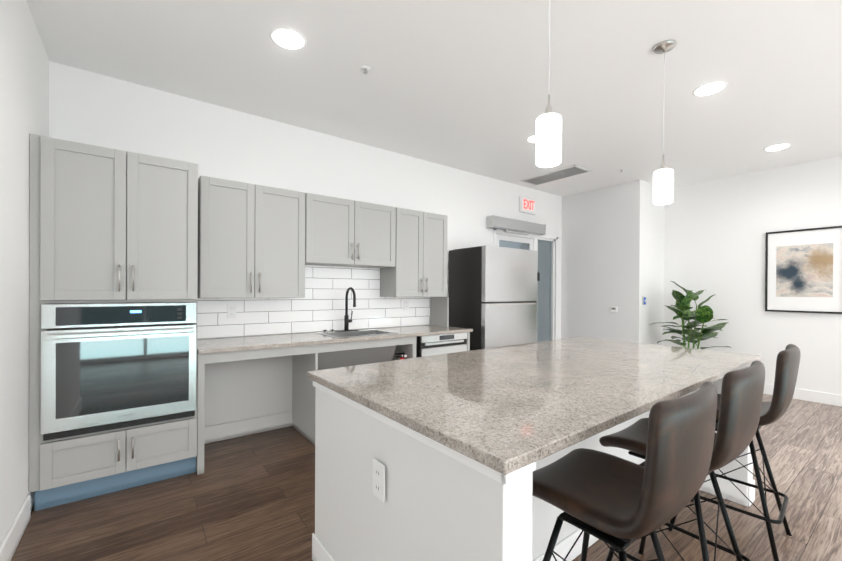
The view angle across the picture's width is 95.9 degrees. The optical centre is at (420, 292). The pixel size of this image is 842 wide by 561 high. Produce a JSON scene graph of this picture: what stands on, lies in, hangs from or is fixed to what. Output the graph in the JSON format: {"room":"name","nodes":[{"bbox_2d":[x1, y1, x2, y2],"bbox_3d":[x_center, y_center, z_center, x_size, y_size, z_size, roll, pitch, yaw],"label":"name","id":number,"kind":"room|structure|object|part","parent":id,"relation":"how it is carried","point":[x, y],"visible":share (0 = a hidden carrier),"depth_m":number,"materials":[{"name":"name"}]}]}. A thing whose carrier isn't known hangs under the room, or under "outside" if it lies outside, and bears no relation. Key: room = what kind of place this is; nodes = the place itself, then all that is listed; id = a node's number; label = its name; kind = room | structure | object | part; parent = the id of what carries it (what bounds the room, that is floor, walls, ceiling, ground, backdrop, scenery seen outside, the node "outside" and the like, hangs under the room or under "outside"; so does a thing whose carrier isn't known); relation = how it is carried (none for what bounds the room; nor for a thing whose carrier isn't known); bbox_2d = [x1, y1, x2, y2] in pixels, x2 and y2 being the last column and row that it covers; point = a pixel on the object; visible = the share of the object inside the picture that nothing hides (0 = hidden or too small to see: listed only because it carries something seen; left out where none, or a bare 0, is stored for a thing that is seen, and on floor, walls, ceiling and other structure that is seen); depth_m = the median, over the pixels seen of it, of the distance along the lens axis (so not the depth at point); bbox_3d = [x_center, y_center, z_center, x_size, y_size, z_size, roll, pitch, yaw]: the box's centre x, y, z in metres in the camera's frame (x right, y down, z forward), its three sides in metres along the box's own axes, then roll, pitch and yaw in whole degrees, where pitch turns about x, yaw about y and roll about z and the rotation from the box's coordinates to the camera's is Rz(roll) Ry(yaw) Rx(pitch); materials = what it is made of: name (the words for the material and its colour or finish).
{"room":"kitchen","nodes":[
{"label":"kitchen","id":0,"kind":"room"},
{"bbox_2d":[0,0,48,545],"bbox_3d":[-1.716,-0.156,1.386,0.120,2.830,2.930,0,0,-37],"label":"wall","id":1,"kind":"structure","parent":0,"point":[24,87],"depth_m":1.84,"materials":[{"name":"white paint"}]},
{"bbox_2d":[0,496,30,560],"bbox_3d":[-1.447,1.196,1.132,0.014,0.130,2.418,0,0,-37],"label":"baseboard","id":2,"kind":"structure","parent":1,"relation":"attached to","point":[11,541],"depth_m":1.86,"materials":[{"name":"white wood"}]},
{"bbox_2d":[49,61,561,339],"bbox_3d":[-0.200,-0.159,4.421,6.180,2.830,0.120,0,0,-37],"label":"wall","id":3,"kind":"structure","parent":0,"point":[209,139],"depth_m":3.50,"materials":[{"name":"white paint"}]},
{"bbox_2d":[197,176,304,297],"bbox_3d":[-1.422,-0.419,3.205,0.803,0.924,0.360,0,0,-37],"label":"upper cabinet","id":4,"kind":"object","parent":3,"relation":"attached to","point":[251,240],"visible":0.98,"depth_m":3.05,"materials":[{"name":"grey paint"}]},
{"bbox_2d":[197,265,429,338],"bbox_3d":[-0.889,0.061,3.827,2.491,0.652,0.009,0,0,-37],"label":"tile backsplash","id":5,"kind":"structure","parent":3,"relation":"attached to","point":[319,306],"depth_m":3.74,"materials":[{"name":"white tile"}]},
{"bbox_2d":[227,304,236,317],"bbox_3d":[-1.626,0.160,3.266,0.075,0.120,0.008,0,0,-37],"label":"outlet","id":6,"kind":"object","parent":5,"relation":"attached to","point":[231,310],"depth_m":3.26,"materials":[{"name":"white plastic"}]},
{"bbox_2d":[404,299,408,309],"bbox_3d":[-0.168,0.138,4.354,0.075,0.120,0.008,0,0,-37],"label":"outlet","id":7,"kind":"object","parent":5,"relation":"attached to","point":[406,301],"depth_m":4.35,"materials":[{"name":"white plastic"}]},
{"bbox_2d":[305,193,395,267],"bbox_3d":[-0.719,-0.572,3.728,0.936,0.614,0.360,0,0,-37],"label":"upper cabinet","id":8,"kind":"object","parent":3,"relation":"attached to","point":[340,232],"visible":0.96,"depth_m":3.58,"materials":[{"name":"grey paint"}]},
{"bbox_2d":[380,207,446,296],"bbox_3d":[-0.063,-0.415,4.219,0.692,0.924,0.360,0,0,-37],"label":"upper cabinet","id":9,"kind":"object","parent":3,"relation":"attached to","point":[419,269],"visible":0.98,"depth_m":4.08,"materials":[{"name":"grey paint"}]},
{"bbox_2d":[486,215,545,235],"bbox_3d":[1.384,-0.932,5.436,1.142,0.195,0.134,0,0,-37],"label":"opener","id":10,"kind":"object","parent":3,"relation":"attached to","point":[506,225],"visible":1,"depth_m":5.33,"materials":[{"name":"silver metal"}]},
{"bbox_2d":[494,229,557,341],"bbox_3d":[1.576,0.181,5.718,1.500,2.160,0.130,0,0,-37],"label":"door frame","id":11,"kind":"structure","parent":3,"relation":"attached to","point":[531,241],"depth_m":6.03,"materials":[{"name":"white wood"}]},
{"bbox_2d":[519,196,535,214],"bbox_3d":[1.585,-1.291,5.638,0.340,0.230,0.046,0,0,-37],"label":"exit sign","id":12,"kind":"object","parent":3,"relation":"attached to","point":[522,209],"visible":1,"depth_m":5.59,"materials":[{"name":"white plastic"}]},
{"bbox_2d":[11,394,841,560],"bbox_3d":[0.455,1.320,1.790,10.450,0.100,8.100,0,0,-37],"label":"floor","id":13,"kind":"structure","parent":0,"point":[251,497],"depth_m":2.17,"materials":[{"name":"brown wood"}]},
{"bbox_2d":[29,134,197,510],"bbox_3d":[-2.022,0.183,2.578,0.813,2.138,0.654,0,0,-37],"label":"tall cabinet","id":14,"kind":"object","parent":13,"relation":"on","point":[108,225],"visible":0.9,"depth_m":2.31,"materials":[{"name":"grey paint"}]},
{"bbox_2d":[40,302,196,440],"bbox_3d":[-1.985,0.451,2.564,0.757,0.774,0.629,0,0,-37],"label":"wall oven","id":15,"kind":"object","parent":14,"relation":"in","point":[104,366],"visible":0.96,"depth_m":2.32,"materials":[{"name":"grey metal"}]},
{"bbox_2d":[196,297,472,474],"bbox_3d":[-0.665,0.651,3.605,2.588,1.210,0.638,0,0,-37],"label":"countertop","id":16,"kind":"structure","parent":13,"relation":"on","point":[248,385],"depth_m":3.31,"materials":[{"name":"stone"}]},
{"bbox_2d":[315,287,398,349],"bbox_3d":[-0.613,0.246,3.635,0.630,0.595,0.500,0,0,-37],"label":"sink","id":17,"kind":"object","parent":16,"relation":"in","point":[345,332],"visible":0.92,"depth_m":3.75,"materials":[{"name":"silver metal"}]},
{"bbox_2d":[395,353,406,359],"bbox_3d":[-0.186,0.830,3.716,0.144,0.478,0.121,0,0,-37],"label":"fire extinguisher","id":18,"kind":"object","parent":16,"relation":"attached to","point":[402,356],"visible":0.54,"depth_m":3.70,"materials":[{"name":"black metal"}]},
{"bbox_2d":[416,332,466,357],"bbox_3d":[0.080,0.842,4.171,0.625,0.832,0.588,0,0,-37],"label":"dishwasher","id":19,"kind":"object","parent":13,"relation":"on","point":[431,345],"visible":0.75,"depth_m":3.90,"materials":[{"name":"grey metal"}]},
{"bbox_2d":[449,245,536,350],"bbox_3d":[0.908,0.366,4.747,0.940,1.790,0.629,0,0,-37],"label":"refrigerator","id":20,"kind":"object","parent":13,"relation":"on","point":[492,296],"visible":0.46,"depth_m":4.45,"materials":[{"name":"grey metal"}]},
{"bbox_2d":[312,381,754,560],"bbox_3d":[0.771,0.841,2.064,2.362,0.858,1.152,0,0,-38],"label":"kitchen island","id":21,"kind":"object","parent":13,"relation":"on","point":[439,505],"depth_m":1.30,"materials":[{"name":"paint"}]},
{"bbox_2d":[373,459,384,501],"bbox_3d":[-0.147,0.650,1.315,0.008,0.125,0.075,0,0,-38],"label":"outlet","id":22,"kind":"object","parent":21,"relation":"attached to","point":[379,480],"visible":1,"depth_m":1.31,"materials":[{"name":"white plastic"}]},
{"bbox_2d":[307,337,760,476],"bbox_3d":[0.774,0.396,2.063,2.402,0.032,1.192,0,0,-38],"label":"island countertop","id":23,"kind":"structure","parent":21,"relation":"on","point":[506,410],"depth_m":1.51,"materials":[{"name":"grey stone"}]},
{"bbox_2d":[532,382,716,560],"bbox_3d":[0.589,0.768,1.179,0.453,1.015,0.490,0,0,-38],"label":"stool","id":24,"kind":"object","parent":13,"relation":"on","point":[621,504],"visible":0.96,"depth_m":1.02,"materials":[{"name":"leather"}]},
{"bbox_3d":[0.577,0.967,1.194,0.453,0.617,0.454,0,0,-38],"label":"frame","id":25,"kind":"part","parent":24,"relation":"part of","materials":[{"name":"black metal"}]},
{"bbox_2d":[599,360,764,560],"bbox_3d":[1.051,0.769,1.538,0.453,1.015,0.490,0,0,-38],"label":"stool","id":26,"kind":"object","parent":13,"relation":"on","point":[742,390],"visible":0.6,"depth_m":1.35,"materials":[{"name":"leather"}]},
{"bbox_3d":[1.039,0.968,1.553,0.453,0.617,0.454,0,0,-38],"label":"frame","id":27,"kind":"part","parent":26,"relation":"part of","materials":[{"name":"black metal"}]},
{"bbox_2d":[649,281,730,348],"bbox_3d":[3.532,0.560,5.003,0.897,1.429,0.951,0,0,-37],"label":"potted plant","id":28,"kind":"object","parent":13,"relation":"on","point":[681,308],"visible":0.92,"depth_m":4.96,"materials":[{"name":"green plant"}]},
{"bbox_2d":[667,344,800,560],"bbox_3d":[1.653,0.771,2.005,0.453,1.015,0.490,0,0,-42],"label":"stool","id":29,"kind":"object","parent":13,"relation":"on","point":[785,380],"visible":0.52,"depth_m":1.79,"materials":[{"name":"leather"}]},
{"bbox_3d":[1.640,0.970,2.019,0.453,0.617,0.454,0,0,-42],"label":"frame","id":30,"kind":"part","parent":29,"relation":"part of","materials":[{"name":"black metal"}]},
{"bbox_2d":[26,0,841,196],"bbox_3d":[0.472,-1.610,1.778,10.450,0.100,8.100,0,0,-37],"label":"ceiling","id":31,"kind":"structure","parent":0,"point":[460,84],"depth_m":2.69,"materials":[{"name":"white paint"}]},
{"bbox_2d":[269,27,306,49],"bbox_3d":[-0.823,-1.567,2.348,0.212,0.005,0.213,0,0,23],"label":"recessed light","id":32,"kind":"object","parent":31,"relation":"in","point":[288,38],"depth_m":2.34,"materials":[{"name":"white plastic"}]},
{"bbox_2d":[526,135,535,142],"bbox_3d":[1.183,-1.562,3.859,0.212,0.005,0.210,0,0,23],"label":"recessed light","id":33,"kind":"object","parent":31,"relation":"in","point":[532,139],"depth_m":3.87,"materials":[{"name":"white"}]},
{"bbox_2d":[536,0,561,167],"bbox_3d":[0.567,-1.063,1.678,0.128,0.993,0.128,0,0,-37],"label":"pendant light","id":34,"kind":"object","parent":31,"relation":"hanging from","point":[548,136],"visible":1,"depth_m":1.64,"materials":[{"name":"white glass"}]},
{"bbox_2d":[520,165,591,185],"bbox_3d":[1.786,-1.558,5.093,0.380,0.014,0.850,0,0,-37],"label":"ceiling vent","id":35,"kind":"object","parent":31,"relation":"in","point":[563,173],"visible":1,"depth_m":5.05,"materials":[{"name":"white metal"}]},
{"bbox_2d":[653,40,675,204],"bbox_3d":[1.535,-1.060,2.400,0.128,0.993,0.128,0,0,-37],"label":"pendant light","id":36,"kind":"object","parent":31,"relation":"hanging from","point":[663,185],"visible":1,"depth_m":2.37,"materials":[{"name":"white glass"}]},
{"bbox_2d":[692,81,727,95],"bbox_3d":[2.201,-1.552,2.897,0.212,0.005,0.213,0,0,23],"label":"recessed light","id":37,"kind":"object","parent":31,"relation":"in","point":[710,88],"depth_m":2.88,"materials":[{"name":"white"}]},
{"bbox_2d":[763,143,790,150],"bbox_3d":[3.799,-1.547,4.050,0.214,0.005,0.211,0,0,26],"label":"recessed light","id":38,"kind":"object","parent":31,"relation":"in","point":[778,146],"depth_m":4.04,"materials":[{"name":"white"}]},
{"bbox_2d":[561,180,639,342],"bbox_3d":[2.655,-0.148,5.724,0.004,2.830,1.204,0,0,-37],"label":"wall","id":39,"kind":"structure","parent":0,"point":[600,256],"depth_m":5.67,"materials":[{"name":"white paint"}]},
{"bbox_2d":[610,307,617,311],"bbox_3d":[2.799,0.245,5.506,0.022,0.080,0.100,0,0,-37],"label":"thermostat","id":40,"kind":"object","parent":39,"relation":"attached to","point":[613,309],"visible":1,"depth_m":5.50,"materials":[{"name":"white plastic"}]},
{"bbox_2d":[639,180,664,344],"bbox_3d":[2.993,-0.147,6.052,0.930,2.830,1.325,0,0,-37],"label":"wall bump-out","id":41,"kind":"object","parent":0,"point":[651,272],"visible":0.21,"depth_m":5.46,"materials":[{"name":"white paint"}]},
{"bbox_2d":[663,156,841,394],"bbox_3d":[5.208,-0.126,3.762,0.120,2.830,4.995,0,0,-37],"label":"wall","id":42,"kind":"structure","parent":0,"point":[716,230],"depth_m":4.91,"materials":[{"name":"white paint"}]},
{"bbox_2d":[763,384,841,406],"bbox_3d":[5.144,1.224,3.727,0.017,0.130,4.993,0,0,-37],"label":"baseboard","id":43,"kind":"structure","parent":42,"relation":"attached to","point":[800,394],"depth_m":4.45,"materials":[{"name":"white"}]},
{"bbox_2d":[765,226,841,313],"bbox_3d":[4.549,-0.257,4.514,0.035,0.990,0.680,0,0,-37],"label":"picture frame","id":44,"kind":"object","parent":42,"relation":"attached to","point":[803,270],"visible":1,"depth_m":4.51,"materials":[{"name":"black"}]},
{"label":"outside","id":45,"kind":"structure","parent":0,"visible":0},
{"bbox_2d":[499,240,519,248],"bbox_3d":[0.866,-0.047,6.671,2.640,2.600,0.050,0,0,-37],"label":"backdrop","id":46,"kind":"structure","parent":45,"point":[507,242],"depth_m":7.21,"materials":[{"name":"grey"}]}
]}

